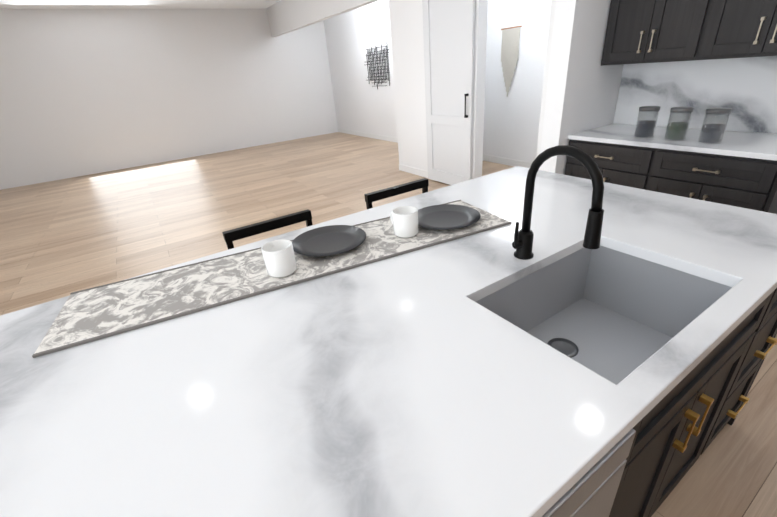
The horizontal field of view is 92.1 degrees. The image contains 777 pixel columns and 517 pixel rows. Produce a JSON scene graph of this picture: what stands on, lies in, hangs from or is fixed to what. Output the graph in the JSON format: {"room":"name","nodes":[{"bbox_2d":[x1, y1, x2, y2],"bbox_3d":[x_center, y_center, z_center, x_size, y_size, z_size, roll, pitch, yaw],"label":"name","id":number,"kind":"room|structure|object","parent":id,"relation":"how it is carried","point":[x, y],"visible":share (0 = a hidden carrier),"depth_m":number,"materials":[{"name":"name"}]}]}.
{"room":"kitchen","nodes":[
{"label":"kitchen","id":0,"kind":"room"},
{"bbox_2d":[0,0,279,8],"bbox_3d":[-1.544,-2.905,3.142,10.000,0.470,11.600,-20,31,-27],"label":"ceiling","id":1,"kind":"structure","parent":0,"point":[134,4],"depth_m":7.02,"materials":[{"name":"white paint"}]},
{"bbox_2d":[0,9,337,188],"bbox_3d":[-4.656,-3.731,8.209,10.000,2.920,0.120,-20,31,-27],"label":"wall","id":2,"kind":"structure","parent":0,"point":[83,92],"depth_m":7.88,"materials":[{"name":"white paint"}]},
{"bbox_2d":[323,0,397,137],"bbox_3d":[-0.084,-4.016,7.964,0.120,2.920,5.080,-20,31,-27],"label":"wall","id":3,"kind":"structure","parent":0,"point":[362,104],"depth_m":8.61,"materials":[{"name":"white paint"}]},
{"bbox_2d":[338,128,397,142],"bbox_3d":[-0.028,-2.743,8.570,0.013,0.100,5.080,-20,31,-27],"label":"baseboard","id":4,"kind":"structure","parent":3,"relation":"attached to","point":[380,137],"depth_m":9.15,"materials":[{"name":"white wood"}]},
{"bbox_2d":[366,42,389,88],"bbox_3d":[-0.241,-4.096,8.021,0.016,0.864,1.066,-20,31,-27],"label":"art","id":5,"kind":"object","parent":3,"relation":"attached to","point":[372,62],"visible":0.92,"depth_m":7.96,"materials":[{"name":"grey"}]},
{"bbox_2d":[0,132,776,516],"bbox_3d":[-1.321,-0.421,4.404,10.000,0.060,11.600,-20,31,-27],"label":"floor","id":6,"kind":"structure","parent":0,"point":[62,238],"depth_m":4.68,"materials":[{"name":"beige wood"}]},
{"bbox_2d":[222,209,312,249],"bbox_3d":[-0.395,0.305,1.719,0.388,0.926,0.378,-20,31,-27],"label":"stool","id":7,"kind":"object","parent":6,"relation":"on","point":[229,236],"visible":0.15,"depth_m":1.63,"materials":[{"name":"black metal"}]},
{"bbox_2d":[364,178,428,208],"bbox_3d":[0.180,0.092,2.037,0.388,0.926,0.378,-20,31,-27],"label":"stool","id":8,"kind":"object","parent":6,"relation":"on","point":[371,197],"visible":0.12,"depth_m":1.95,"materials":[{"name":"black metal"}]},
{"bbox_2d":[544,285,776,516],"bbox_3d":[-0.309,0.713,0.948,3.600,0.883,1.002,-20,31,-27],"label":"kitchen island","id":9,"kind":"object","parent":6,"relation":"on","point":[635,476],"depth_m":0.96,"materials":[{"name":"black wood"}]},
{"bbox_2d":[0,166,776,516],"bbox_3d":[-0.422,0.257,0.857,3.650,0.035,1.267,-20,31,-27],"label":"island countertop","id":10,"kind":"structure","parent":9,"relation":"on","point":[388,387],"depth_m":0.75,"materials":[{"name":"white stone"}]},
{"bbox_2d":[32,200,511,357],"bbox_3d":[-0.272,-0.011,1.308,1.480,0.007,0.338,-16,29,-20],"label":"table runner","id":11,"kind":"object","parent":10,"relation":"on","point":[85,316],"visible":0.76,"depth_m":1.18,"materials":[{"name":"fabric"}]},
{"bbox_2d":[261,239,296,277],"bbox_3d":[-0.351,-0.006,1.200,0.094,0.092,0.128,-16,29,-20],"label":"mug","id":12,"kind":"object","parent":11,"relation":"on","point":[279,258],"visible":0.98,"depth_m":1.16,"materials":[{"name":"white ceramic"}]},
{"bbox_2d":[292,225,365,256],"bbox_3d":[-0.216,-0.062,1.368,0.274,0.019,0.274,-16,29,-20],"label":"plate","id":13,"kind":"object","parent":11,"relation":"on","point":[330,240],"visible":1,"depth_m":1.38,"materials":[{"name":"grey ceramic"}]},
{"bbox_2d":[390,206,418,237],"bbox_3d":[0.056,-0.141,1.394,0.094,0.092,0.128,-16,29,-20],"label":"mug","id":14,"kind":"object","parent":11,"relation":"on","point":[404,220],"visible":0.98,"depth_m":1.35,"materials":[{"name":"white ceramic"}]},
{"bbox_2d":[418,204,480,229],"bbox_3d":[0.224,-0.160,1.484,0.274,0.019,0.274,-16,29,-20],"label":"plate","id":15,"kind":"object","parent":11,"relation":"on","point":[445,217],"visible":0.85,"depth_m":1.50,"materials":[{"name":"grey ceramic"}]},
{"bbox_2d":[508,145,611,260],"bbox_3d":[0.457,-0.129,1.030,0.090,0.353,0.256,-20,31,-27],"label":"faucet","id":16,"kind":"object","parent":10,"relation":"on","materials":[{"name":"black metal"}]},
{"bbox_2d":[480,245,723,372],"bbox_3d":[0.581,0.205,1.062,0.624,0.242,0.424,-20,31,-27],"label":"sink","id":17,"kind":"object","parent":10,"relation":"in","point":[607,307],"depth_m":1.22,"materials":[{"name":"grey metal"}]},
{"bbox_2d":[565,0,776,213],"bbox_3d":[1.953,-1.084,2.395,0.645,2.410,1.265,-20,31,-27],"label":"kitchen cabinet","id":18,"kind":"object","parent":6,"relation":"on","point":[715,163],"visible":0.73,"depth_m":2.33,"materials":[{"name":"black wood"}]},
{"bbox_2d":[633,105,660,138],"bbox_3d":[1.765,-0.933,2.559,0.120,0.192,0.120,-20,31,-27],"label":"jar","id":19,"kind":"object","parent":18,"relation":"on","point":[645,129],"depth_m":2.54,"materials":[{"name":"clear glass"}]},
{"bbox_2d":[567,123,776,162],"bbox_3d":[1.977,-0.815,2.537,0.620,0.030,1.253,-20,31,-27],"label":"countertop","id":20,"kind":"structure","parent":18,"relation":"on","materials":[{"name":"stone"}]},
{"bbox_2d":[663,106,694,140],"bbox_3d":[1.869,-0.869,2.414,0.120,0.192,0.120,-20,31,-27],"label":"jar","id":21,"kind":"object","parent":18,"relation":"on","point":[675,131],"depth_m":2.39,"materials":[{"name":"clear glass"}]},
{"bbox_2d":[697,107,732,143],"bbox_3d":[1.973,-0.804,2.269,0.120,0.192,0.120,-20,31,-27],"label":"jar","id":22,"kind":"object","parent":18,"relation":"on","point":[711,133],"depth_m":2.25,"materials":[{"name":"clear glass"}]},
{"bbox_2d":[483,0,550,162],"bbox_3d":[2.017,-2.621,4.845,0.120,2.920,2.940,-20,31,-27],"label":"wall","id":23,"kind":"structure","parent":0,"point":[511,124],"depth_m":5.24,"materials":[{"name":"white paint"}]},
{"bbox_2d":[483,154,531,167],"bbox_3d":[2.074,-1.347,5.451,0.013,0.100,2.700,-20,31,-27],"label":"baseboard","id":24,"kind":"structure","parent":23,"relation":"attached to","point":[488,158],"depth_m":5.78,"materials":[{"name":"white wood"}]},
{"bbox_2d":[501,25,521,96],"bbox_3d":[1.679,-2.720,5.212,0.016,0.858,0.340,-20,31,-27],"label":"macrame hanging","id":25,"kind":"object","parent":23,"relation":"attached to","point":[510,47],"visible":0.94,"depth_m":5.15,"materials":[{"name":"beige fabric"}]},
{"bbox_2d":[266,0,774,177],"bbox_3d":[0.517,-2.502,4.877,0.120,2.920,11.485,-20,31,-27],"label":"wall","id":26,"kind":"structure","parent":0,"point":[406,26],"depth_m":5.26,"materials":[{"name":"white paint"}]},
{"bbox_2d":[399,164,427,177],"bbox_3d":[0.606,-1.209,5.439,0.013,0.100,1.580,-20,31,-27],"label":"baseboard","id":27,"kind":"structure","parent":26,"relation":"attached to","point":[423,173],"depth_m":5.73,"materials":[{"name":"white wood"}]},
{"bbox_2d":[422,0,474,184],"bbox_3d":[0.917,-1.998,4.246,0.105,2.500,1.930,-20,31,-27],"label":"barn door","id":28,"kind":"structure","parent":26,"relation":"in","point":[449,32],"depth_m":4.53,"materials":[{"name":"white paint"}]},
{"bbox_2d":[472,0,555,178],"bbox_3d":[2.058,-1.342,2.852,0.138,2.440,3.856,-20,31,-27],"label":"door frame","id":29,"kind":"structure","parent":26,"relation":"attached to","point":[548,50],"depth_m":3.87,"materials":[{"name":"white wood"}]},
{"bbox_2d":[613,56,776,133],"bbox_3d":[2.214,-1.134,2.585,0.012,0.453,1.223,-20,31,-27],"label":"backsplash","id":30,"kind":"structure","parent":26,"relation":"attached to","point":[745,89],"depth_m":2.58,"materials":[{"name":"stone"}]},
{"bbox_2d":[539,0,623,174],"bbox_3d":[1.509,-1.540,2.807,0.729,2.920,0.150,-20,31,-27],"label":"wall","id":31,"kind":"structure","parent":0,"point":[583,85],"depth_m":2.75,"materials":[{"name":"white paint"}]}
]}

